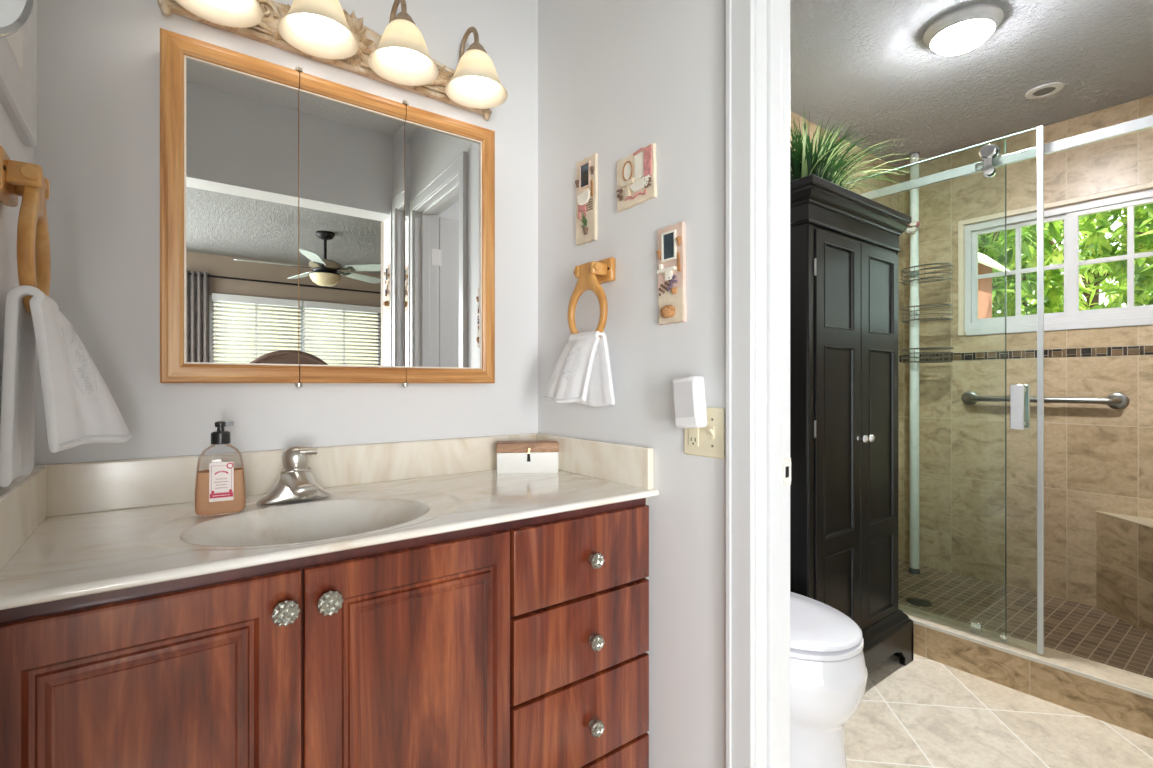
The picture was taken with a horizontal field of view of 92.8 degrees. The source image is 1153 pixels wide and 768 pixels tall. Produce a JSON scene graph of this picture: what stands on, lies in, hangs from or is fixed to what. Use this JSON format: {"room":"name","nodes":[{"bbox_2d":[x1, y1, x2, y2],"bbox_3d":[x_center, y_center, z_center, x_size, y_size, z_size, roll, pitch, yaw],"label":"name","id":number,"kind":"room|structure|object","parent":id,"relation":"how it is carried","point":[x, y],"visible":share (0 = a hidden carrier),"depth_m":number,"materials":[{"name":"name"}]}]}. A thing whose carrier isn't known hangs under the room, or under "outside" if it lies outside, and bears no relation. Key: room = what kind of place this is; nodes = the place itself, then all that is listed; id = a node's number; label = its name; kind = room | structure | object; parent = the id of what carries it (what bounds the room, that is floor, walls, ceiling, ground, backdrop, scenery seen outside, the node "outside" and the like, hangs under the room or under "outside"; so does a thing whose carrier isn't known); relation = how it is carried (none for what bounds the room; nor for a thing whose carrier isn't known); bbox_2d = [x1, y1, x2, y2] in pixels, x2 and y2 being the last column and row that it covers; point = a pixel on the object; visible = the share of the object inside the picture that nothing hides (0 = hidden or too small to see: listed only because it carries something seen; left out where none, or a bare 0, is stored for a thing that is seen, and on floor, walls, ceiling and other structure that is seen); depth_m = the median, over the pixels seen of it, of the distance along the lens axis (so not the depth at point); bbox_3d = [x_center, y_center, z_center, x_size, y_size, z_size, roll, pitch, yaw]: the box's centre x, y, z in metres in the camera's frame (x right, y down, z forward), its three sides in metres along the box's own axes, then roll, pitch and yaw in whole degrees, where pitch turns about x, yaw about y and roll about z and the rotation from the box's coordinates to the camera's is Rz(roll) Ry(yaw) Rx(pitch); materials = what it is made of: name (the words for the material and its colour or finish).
{"room":"bathroom","nodes":[
{"label":"bathroom","id":0,"kind":"room"},
{"bbox_2d":[0,103,33,488],"bbox_3d":[-0.615,-0.110,0.380,0.120,2.440,1.709,0,0,-37],"label":"wall","id":1,"kind":"structure","parent":0,"point":[11,142],"depth_m":0.91,"materials":[{"name":"grey paint"}]},
{"bbox_2d":[0,0,33,37],"bbox_3d":[-0.569,-0.390,0.501,0.099,0.144,0.165,0,0,-37],"label":"makeup mirror","id":2,"kind":"object","parent":1,"relation":"attached to","point":[14,14],"visible":1,"depth_m":0.54,"materials":[{"name":"silver metal"}]},
{"bbox_2d":[0,0,35,147],"bbox_3d":[-0.878,-0.753,0.840,0.016,0.620,0.470,0,0,-37],"label":"framed print","id":3,"kind":"object","parent":1,"relation":"attached to","point":[17,50],"visible":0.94,"depth_m":0.96},
{"bbox_2d":[5,27,22,75],"bbox_3d":[-0.879,-0.758,0.839,0.001,0.430,0.320,0,0,-37],"label":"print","id":4,"kind":"object","parent":3,"relation":"attached to","point":[14,42],"depth_m":0.93},
{"bbox_2d":[0,145,50,314],"bbox_3d":[-0.859,-0.228,0.848,0.057,0.240,0.166,0,0,-37],"label":"towel ring","id":5,"kind":"object","parent":1,"relation":"attached to","point":[25,180],"visible":0.87,"depth_m":0.82,"materials":[{"name":"brown wood"}]},
{"bbox_2d":[0,285,132,486],"bbox_3d":[-0.810,0.002,0.885,0.143,0.292,0.192,0,0,-37],"label":"hand towel","id":6,"kind":"object","parent":5,"relation":"hanging from","point":[80,408],"visible":1,"depth_m":0.83,"materials":[{"name":"white fabric"}]},
{"bbox_2d":[34,0,898,559],"bbox_3d":[0.420,-0.110,2.308,4.100,2.440,0.169,0,0,-37],"label":"wall","id":7,"kind":"structure","parent":0,"point":[97,147],"depth_m":1.25,"materials":[{"name":"grey paint"}]},
{"bbox_2d":[34,433,538,517],"bbox_3d":[-0.599,0.214,1.451,1.198,0.105,0.020,0,0,-37],"label":"backsplash","id":8,"kind":"structure","parent":7,"relation":"attached to","point":[95,486],"depth_m":1.31,"materials":[{"name":"stone"}]},
{"bbox_2d":[160,28,494,387],"bbox_3d":[-0.582,-0.378,1.424,0.795,0.773,0.086,0,0,-37],"label":"medicine cabinet","id":9,"kind":"object","parent":7,"relation":"attached to","point":[313,229],"visible":1,"depth_m":1.34,"materials":[{"name":"brown wood"}]},
{"bbox_2d":[186,58,297,363],"bbox_3d":[-0.763,-0.378,1.260,0.225,0.667,0.004,0,0,-37],"label":"mirror","id":10,"kind":"object","parent":9,"relation":"on","point":[242,120],"depth_m":1.25,"materials":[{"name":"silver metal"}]},
{"bbox_2d":[299,92,403,365],"bbox_3d":[-0.569,-0.378,1.407,0.258,0.667,0.004,0,0,-37],"label":"mirror","id":11,"kind":"object","parent":9,"relation":"on","point":[351,150],"depth_m":1.40,"materials":[{"name":"silver metal"}]},
{"bbox_2d":[405,122,479,367],"bbox_3d":[-0.373,-0.378,1.551,0.225,0.667,0.004,0,0,-35],"label":"mirror","id":12,"kind":"object","parent":9,"relation":"on","point":[442,161],"depth_m":1.54,"materials":[{"name":"silver metal"}]},
{"bbox_2d":[157,0,507,119],"bbox_3d":[-0.536,-0.917,1.377,0.819,0.213,0.216,0,0,-37],"label":"vanity light","id":13,"kind":"object","parent":7,"relation":"attached to","point":[318,30],"visible":1,"depth_m":1.38,"materials":[{"name":"glass"}]},
{"bbox_2d":[859,115,1152,199],"bbox_3d":[1.582,-0.842,2.111,0.041,0.054,1.550,0,0,-37],"label":"rail","id":14,"kind":"object","parent":7,"relation":"attached to","point":[1145,122],"visible":0.66,"depth_m":2.02,"materials":[{"name":"silver metal"}]},
{"bbox_2d":[848,126,1043,653],"bbox_3d":[1.411,0.021,2.296,0.080,1.887,0.847,0,0,-37],"label":"sliding shower door","id":15,"kind":"structure","parent":14,"relation":"hanging from","point":[1019,393],"depth_m":1.97,"materials":[{"name":"clear glass"}]},
{"bbox_2d":[898,603,1152,698],"bbox_3d":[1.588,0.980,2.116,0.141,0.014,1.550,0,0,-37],"label":"trim","id":16,"kind":"structure","parent":7,"relation":"attached to","point":[1120,676],"depth_m":1.98,"materials":[{"name":"stone"}]},
{"bbox_2d":[845,138,1008,641],"bbox_3d":[1.381,0.017,2.409,0.032,1.913,0.832,0,0,-37],"label":"fixed glass panel","id":17,"kind":"object","parent":16,"relation":"on","point":[976,626],"visible":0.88,"depth_m":2.09,"materials":[{"name":"clear glass"}]},
{"bbox_2d":[913,623,1152,738],"bbox_3d":[1.587,1.048,2.115,0.138,0.123,1.550,0,0,-37],"label":"shower curb","id":18,"kind":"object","parent":7,"relation":"attached to","point":[1118,707],"depth_m":1.93,"materials":[{"name":"tile"}]},
{"bbox_2d":[538,0,725,767],"bbox_3d":[0.394,-0.110,1.234,0.120,2.440,1.849,0,0,-37],"label":"wall","id":19,"kind":"structure","parent":0,"point":[617,78],"depth_m":1.38,"materials":[{"name":"grey paint"}]},
{"bbox_2d":[575,153,597,245],"bbox_3d":[0.025,-0.537,1.603,0.022,0.250,0.093,0,0,-37],"label":"wall plaque","id":20,"kind":"object","parent":19,"relation":"attached to","point":[586,182],"visible":1,"depth_m":1.59,"materials":[{"name":"ceramic"}]},
{"bbox_2d":[577,189,589,205],"bbox_3d":[0.021,-0.541,1.604,0.008,0.040,0.054,0,0,-37],"label":"washbasin","id":21,"kind":"object","parent":20,"relation":"in","point":[583,195],"depth_m":1.60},
{"bbox_2d":[581,214,586,227],"bbox_3d":[0.022,-0.474,1.601,0.002,0.046,0.026,0,0,-37],"label":"potted plant","id":22,"kind":"object","parent":20,"relation":"on","point":[583,216],"depth_m":1.60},
{"bbox_2d":[579,160,590,189],"bbox_3d":[0.024,-0.608,1.602,0.005,0.073,0.050,0,0,-37],"label":"mirror","id":23,"kind":"object","parent":20,"relation":"on","point":[584,165],"depth_m":1.60,"materials":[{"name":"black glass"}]},
{"bbox_2d":[583,227,587,234],"bbox_3d":[0.028,-0.445,1.598,0.020,0.018,0.020,0,0,-37],"label":"flower pot","id":24,"kind":"object","parent":20,"relation":"on","point":[585,229],"depth_m":1.59,"materials":[{"name":"brown"}]},
{"bbox_2d":[586,198,592,210],"bbox_3d":[0.038,-0.518,1.587,0.002,0.032,0.028,0,0,-37],"label":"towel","id":25,"kind":"object","parent":20,"relation":"on","point":[589,201],"depth_m":1.59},
{"bbox_2d":[590,180,592,196],"bbox_3d":[0.044,-0.561,1.577,0.004,0.049,0.009,0,0,-37],"label":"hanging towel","id":26,"kind":"object","parent":20,"relation":"hanging from","point":[591,181],"depth_m":1.58,"materials":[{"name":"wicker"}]},
{"bbox_2d":[568,257,615,337],"bbox_3d":[0.047,-0.228,1.536,0.069,0.240,0.166,0,0,-37],"label":"towel ring","id":27,"kind":"object","parent":19,"relation":"attached to","point":[590,275],"visible":0.85,"depth_m":1.51,"materials":[{"name":"brown wood"}]},
{"bbox_2d":[543,331,614,406],"bbox_3d":[0.001,-0.040,1.500,0.136,0.208,0.170,0,0,-37],"label":"hand towel","id":28,"kind":"object","parent":27,"relation":"hanging from","point":[582,374],"visible":1,"depth_m":1.48,"materials":[{"name":"white fabric"}]},
{"bbox_2d":[617,143,656,211],"bbox_3d":[0.153,-0.538,1.438,0.018,0.141,0.144,0,0,-37],"label":"wall plaque","id":29,"kind":"object","parent":19,"relation":"attached to","point":[636,173],"visible":1,"depth_m":1.43,"materials":[{"name":"ceramic"}]},
{"bbox_2d":[617,188,622,200],"bbox_3d":[0.117,-0.510,1.478,0.007,0.034,0.024,0,0,-37],"label":"flower pot","id":30,"kind":"object","parent":29,"relation":"on","point":[619,190],"depth_m":1.48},
{"bbox_2d":[620,178,634,196],"bbox_3d":[0.135,-0.517,1.454,0.008,0.042,0.050,0,0,-37],"label":"pedestal sink","id":31,"kind":"object","parent":29,"relation":"in","point":[627,185],"depth_m":1.45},
{"bbox_2d":[624,162,630,179],"bbox_3d":[0.137,-0.565,1.457,0.002,0.048,0.032,0,0,-37],"label":"oval mirror","id":32,"kind":"object","parent":29,"relation":"on","point":[627,165],"depth_m":1.46,"materials":[{"name":"beige"}]},
{"bbox_2d":[630,175,650,191],"bbox_3d":[0.164,-0.514,1.417,0.007,0.029,0.073,0,0,-37],"label":"bathtub","id":33,"kind":"object","parent":29,"relation":"in","point":[638,183],"depth_m":1.41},
{"bbox_2d":[644,177,650,187],"bbox_3d":[0.181,-0.512,1.394,0.007,0.026,0.024,0,0,-37],"label":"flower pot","id":34,"kind":"object","parent":29,"relation":"on","point":[647,180],"depth_m":1.39,"materials":[{"name":"white"}]},
{"bbox_2d":[656,222,686,324],"bbox_3d":[0.227,-0.267,1.336,0.041,0.242,0.088,0,0,-37],"label":"wall plaque","id":35,"kind":"object","parent":19,"relation":"attached to","point":[671,271],"visible":1,"depth_m":1.33,"materials":[{"name":"wood"}]},
{"bbox_2d":[656,250,660,258],"bbox_3d":[0.205,-0.321,1.361,0.013,0.021,0.014,0,0,-37],"label":"sconce","id":36,"kind":"object","parent":35,"relation":"attached to","point":[658,251],"depth_m":1.36,"materials":[{"name":"wicker"}]},
{"bbox_2d":[660,305,674,317],"bbox_3d":[0.225,-0.177,1.338,0.041,0.031,0.042,0,0,-37],"label":"basket","id":37,"kind":"object","parent":35,"relation":"on","point":[666,311],"depth_m":1.32,"materials":[{"name":"wicker"}]},
{"bbox_2d":[661,229,676,261],"bbox_3d":[0.225,-0.336,1.338,0.005,0.071,0.047,0,0,-37],"label":"mirror","id":38,"kind":"object","parent":35,"relation":"on","point":[668,236],"depth_m":1.34,"materials":[{"name":"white glass"}]},
{"bbox_2d":[671,287,676,293],"bbox_3d":[0.236,-0.224,1.324,0.018,0.014,0.018,0,0,-37],"label":"flower pot","id":39,"kind":"object","parent":35,"relation":"on","point":[673,289],"depth_m":1.32,"materials":[{"name":"wicker"}]},
{"bbox_2d":[676,236,681,245],"bbox_3d":[0.244,-0.341,1.310,0.013,0.021,0.014,0,0,-37],"label":"sconce","id":40,"kind":"object","parent":35,"relation":"attached to","point":[678,238],"depth_m":1.31,"materials":[{"name":"wicker"}]},
{"bbox_2d":[677,252,680,271],"bbox_3d":[0.245,-0.291,1.312,0.004,0.048,0.008,0,0,-37],"label":"hanging towel","id":41,"kind":"object","parent":35,"relation":"hanging from","point":[678,253],"depth_m":1.31,"materials":[{"name":"fabric"}]},
{"bbox_2d":[684,407,724,458],"bbox_3d":[0.288,0.110,1.260,0.018,0.114,0.116,0,0,-37],"label":"switch plate","id":42,"kind":"object","parent":19,"relation":"attached to","point":[708,441],"visible":0.83,"depth_m":1.25,"materials":[{"name":"beige plastic"}]},
{"bbox_2d":[672,376,707,427],"bbox_3d":[0.262,0.042,1.257,0.049,0.121,0.081,0,0,-37],"label":"night light","id":43,"kind":"object","parent":42,"relation":"attached to","point":[689,396],"visible":1,"depth_m":1.23,"materials":[{"name":"white plastic"}]},
{"bbox_2d":[689,428,698,446],"bbox_3d":[0.274,0.110,1.282,0.004,0.070,0.030,0,0,-37],"label":"outlet","id":44,"kind":"object","parent":42,"relation":"attached to","point":[693,432],"depth_m":1.28,"materials":[{"name":"beige plastic"}]},
{"bbox_2d":[726,0,753,767],"bbox_3d":[0.564,0.062,0.895,0.019,2.096,0.769,0,0,-37],"label":"trim","id":45,"kind":"structure","parent":19,"relation":"attached to","point":[739,13],"depth_m":1.17,"materials":[{"name":"white wood"}]},
{"bbox_2d":[754,0,790,767],"bbox_3d":[0.623,0.089,0.934,0.127,2.042,0.669,0,0,-37],"label":"trim","id":46,"kind":"structure","parent":19,"relation":"attached to","point":[772,462],"depth_m":1.18,"materials":[{"name":"paint"}]},
{"bbox_2d":[789,0,789,767],"bbox_3d":[0.675,0.062,0.979,0.019,2.096,0.769,0,0,-37],"label":"trim","id":47,"kind":"structure","parent":19,"relation":"attached to","point":[789,0],"depth_m":1.24,"materials":[{"name":"white wood"}]},
{"bbox_2d":[790,0,1152,167],"bbox_3d":[1.474,-1.380,2.060,2.720,0.100,1.839,0,0,-37],"label":"ceiling","id":48,"kind":"structure","parent":0,"point":[869,63],"depth_m":2.31,"materials":[{"name":"white paint"}]},
{"bbox_2d":[923,3,1002,54],"bbox_3d":[1.429,-1.288,2.037,0.244,0.084,0.244,0,0,-37],"label":"ceiling light","id":49,"kind":"object","parent":48,"relation":"attached to","point":[961,30],"visible":1,"depth_m":1.98,"materials":[{"name":"white glass"}]},
{"bbox_2d":[1025,82,1063,98],"bbox_3d":[2.118,-1.325,2.486,0.136,0.009,0.136,0,0,-37],"label":"recessed light","id":50,"kind":"object","parent":48,"relation":"in","point":[1048,89],"visible":1,"depth_m":2.48,"materials":[{"name":"grey plastic"}]},
{"bbox_2d":[1033,87,1055,95],"bbox_3d":[2.118,-1.327,2.486,0.082,0.005,0.082,0,0,-37],"label":"grille","id":51,"kind":"object","parent":50,"relation":"attached to","point":[1042,91],"depth_m":2.49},
{"bbox_2d":[845,560,1152,767],"bbox_3d":[1.451,1.140,2.042,2.780,0.100,1.839,0,0,-37],"label":"floor","id":52,"kind":"structure","parent":0,"point":[924,712],"depth_m":1.90,"materials":[{"name":"tile"}]},
{"bbox_2d":[790,592,867,767],"bbox_3d":[0.497,0.722,1.746,0.440,0.775,0.803,0,0,-37],"label":"toilet","id":53,"kind":"object","parent":52,"relation":"on","point":[829,673],"visible":0.31,"depth_m":1.44,"materials":[{"name":"white ceramic"}]},
{"bbox_2d":[790,174,912,670],"bbox_3d":[0.916,0.218,2.162,0.752,1.784,0.464,0,0,-37],"label":"linen cabinet","id":54,"kind":"object","parent":52,"relation":"on","point":[844,243],"visible":0.62,"depth_m":1.95,"materials":[{"name":"black paint"}]},
{"bbox_2d":[790,111,917,191],"bbox_3d":[0.921,-0.846,2.126,0.964,0.343,0.667,0,0,-37],"label":"potted grass","id":55,"kind":"object","parent":54,"relation":"on","point":[804,160],"depth_m":2.01,"materials":[{"name":"green plant"}]},
{"bbox_2d":[906,598,931,606],"bbox_3d":[1.710,1.088,2.742,0.110,0.003,0.110,0,0,-37],"label":"shower drain","id":56,"kind":"object","parent":52,"relation":"on","point":[915,601],"visible":1,"depth_m":2.73,"materials":[{"name":"black metal"}]},
{"bbox_2d":[899,152,953,574],"bbox_3d":[1.979,-0.120,3.128,0.133,2.420,0.258,0,0,-37],"label":"shower caddy","id":57,"kind":"object","parent":52,"relation":"on","point":[914,283],"visible":0.99,"depth_m":3.15,"materials":[{"name":"white metal"}]},
{"bbox_2d":[905,218,920,233],"bbox_3d":[1.921,-0.909,3.137,0.079,0.105,0.083,0,0,29],"label":"bath pouf","id":58,"kind":"object","parent":57,"relation":"hanging from","point":[913,226],"visible":0.88,"depth_m":3.11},
{"bbox_2d":[899,347,953,363],"bbox_3d":[1.979,-0.163,3.128,0.133,0.083,0.258,0,0,-37],"label":"wire basket","id":59,"kind":"object","parent":57,"relation":"on","point":[914,357],"depth_m":3.12,"materials":[{"name":"metal"}]},
{"bbox_2d":[899,263,953,284],"bbox_3d":[1.979,-0.628,3.128,0.133,0.083,0.258,0,0,-37],"label":"wire basket","id":60,"kind":"object","parent":57,"relation":"on","point":[914,268],"depth_m":3.12,"materials":[{"name":"metal"}]},
{"bbox_2d":[900,304,953,322],"bbox_3d":[1.979,-0.403,3.128,0.133,0.083,0.258,0,0,-37],"label":"wire basket","id":61,"kind":"object","parent":57,"relation":"on","point":[914,308],"depth_m":3.13,"materials":[{"name":"metal"}]},
{"bbox_2d":[899,95,1152,606],"bbox_3d":[2.517,-0.110,2.821,0.140,2.440,1.550,0,0,-37],"label":"wall","id":62,"kind":"structure","parent":0,"point":[1098,457],"depth_m":2.91,"materials":[{"name":"tile"}]},
{"bbox_2d":[899,345,1152,361],"bbox_3d":[2.516,-0.157,2.820,0.142,0.047,1.550,0,0,-37],"label":"trim","id":63,"kind":"structure","parent":62,"relation":"on","point":[1140,349],"depth_m":2.81,"materials":[{"name":"tile"}]},
{"bbox_2d":[961,391,1128,408],"bbox_3d":[2.373,0.080,2.837,0.070,0.080,0.680,0,0,-37],"label":"grab bar","id":64,"kind":"object","parent":62,"relation":"attached to","point":[1117,400],"visible":1,"depth_m":2.71,"materials":[{"name":"metal"}]},
{"bbox_2d":[958,182,1152,335],"bbox_3d":[2.612,-0.603,2.619,0.072,0.653,1.344,0,0,-37],"label":"trim","id":65,"kind":"structure","parent":62,"relation":"attached to","point":[1145,186],"depth_m":3.00,"materials":[{"name":"beige tile"}]},
{"bbox_2d":[965,189,1152,335],"bbox_3d":[2.620,-0.589,2.620,0.078,0.634,1.306,0,0,-37],"label":"window","id":66,"kind":"structure","parent":62,"relation":"in","point":[1071,318],"depth_m":2.78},
{"bbox_2d":[1096,511,1152,634],"bbox_3d":[2.474,0.855,2.225,0.648,0.470,0.653,0,0,-37],"label":"shower bench","id":67,"kind":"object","parent":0,"point":[1124,543],"depth_m":2.51,"materials":[{"name":"tile"}]},
{"bbox_3d":[-0.200,1.150,0.826,1.320,0.080,1.779,0,0,-37],"label":"floor","id":68,"kind":"structure","parent":0,"visible":0},
{"bbox_2d":[0,498,648,767],"bbox_3d":[-0.433,0.696,1.232,1.197,0.828,0.564,0,0,-37],"label":"vanity cabinet","id":69,"kind":"object","parent":68,"relation":"on","point":[523,643],"visible":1,"depth_m":0.97,"materials":[{"name":"brown wood"}]},
{"bbox_2d":[0,433,658,609],"bbox_3d":[-0.438,0.284,1.238,1.198,0.245,0.554,0,0,-37],"label":"countertop","id":70,"kind":"structure","parent":69,"relation":"on","point":[68,530],"depth_m":1.17,"materials":[{"name":"stone"}]},
{"bbox_2d":[194,421,245,516],"bbox_3d":[-0.733,0.172,1.131,0.092,0.189,0.059,0,0,-37],"label":"soap dispenser","id":71,"kind":"object","parent":70,"relation":"on","point":[220,489],"visible":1,"depth_m":1.11,"materials":[{"name":"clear plastic"}]},
{"bbox_2d":[256,446,332,503],"bbox_3d":[-0.625,0.204,1.237,0.160,0.124,0.146,0,0,-37],"label":"faucet","id":72,"kind":"object","parent":70,"relation":"on","point":[296,482],"visible":1,"depth_m":1.23,"materials":[{"name":"silver metal"}]},
{"bbox_2d":[496,440,558,473],"bbox_3d":[-0.148,0.221,1.667,0.184,0.090,0.088,0,0,-6],"label":"trinket box","id":73,"kind":"object","parent":70,"relation":"on","point":[532,456],"visible":1,"depth_m":1.63,"materials":[{"name":"white paint"}]},
{"label":"outside","id":74,"kind":"structure","parent":0,"visible":0},
{"bbox_3d":[1.593,1.435,1.209,32.000,0.050,28.000,0,0,-37],"label":"ground","id":75,"kind":"structure","parent":74,"visible":0},
{"bbox_2d":[978,252,1009,318],"bbox_3d":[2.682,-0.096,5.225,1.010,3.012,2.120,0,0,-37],"label":"house","id":76,"kind":"structure","parent":75,"relation":"on","point":[985,264],"depth_m":4.59,"materials":[{"name":"paint"}]},
{"bbox_2d":[978,220,1094,317],"bbox_3d":[4.359,-0.711,5.867,1.936,4.261,1.776,0,0,-44],"label":"broadleaf tree","id":77,"kind":"object","parent":75,"relation":"on","point":[988,244],"visible":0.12,"depth_m":5.36,"materials":[{"name":"green plant"}]},
{"bbox_2d":[978,208,1150,314],"bbox_3d":[6.696,-1.335,7.103,2.761,5.522,5.450,0,0,-29],"label":"tree","id":78,"kind":"object","parent":75,"relation":"on","point":[1092,300],"visible":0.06,"depth_m":6.92,"materials":[{"name":"green plant"}]},
{"bbox_2d":[1062,203,1152,309],"bbox_3d":[5.077,-0.561,4.263,1.834,3.955,1.952,0,0,3],"label":"broadleaf tree","id":79,"kind":"object","parent":75,"relation":"on","point":[1143,273],"visible":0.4,"depth_m":4.57,"materials":[{"name":"green plant"}]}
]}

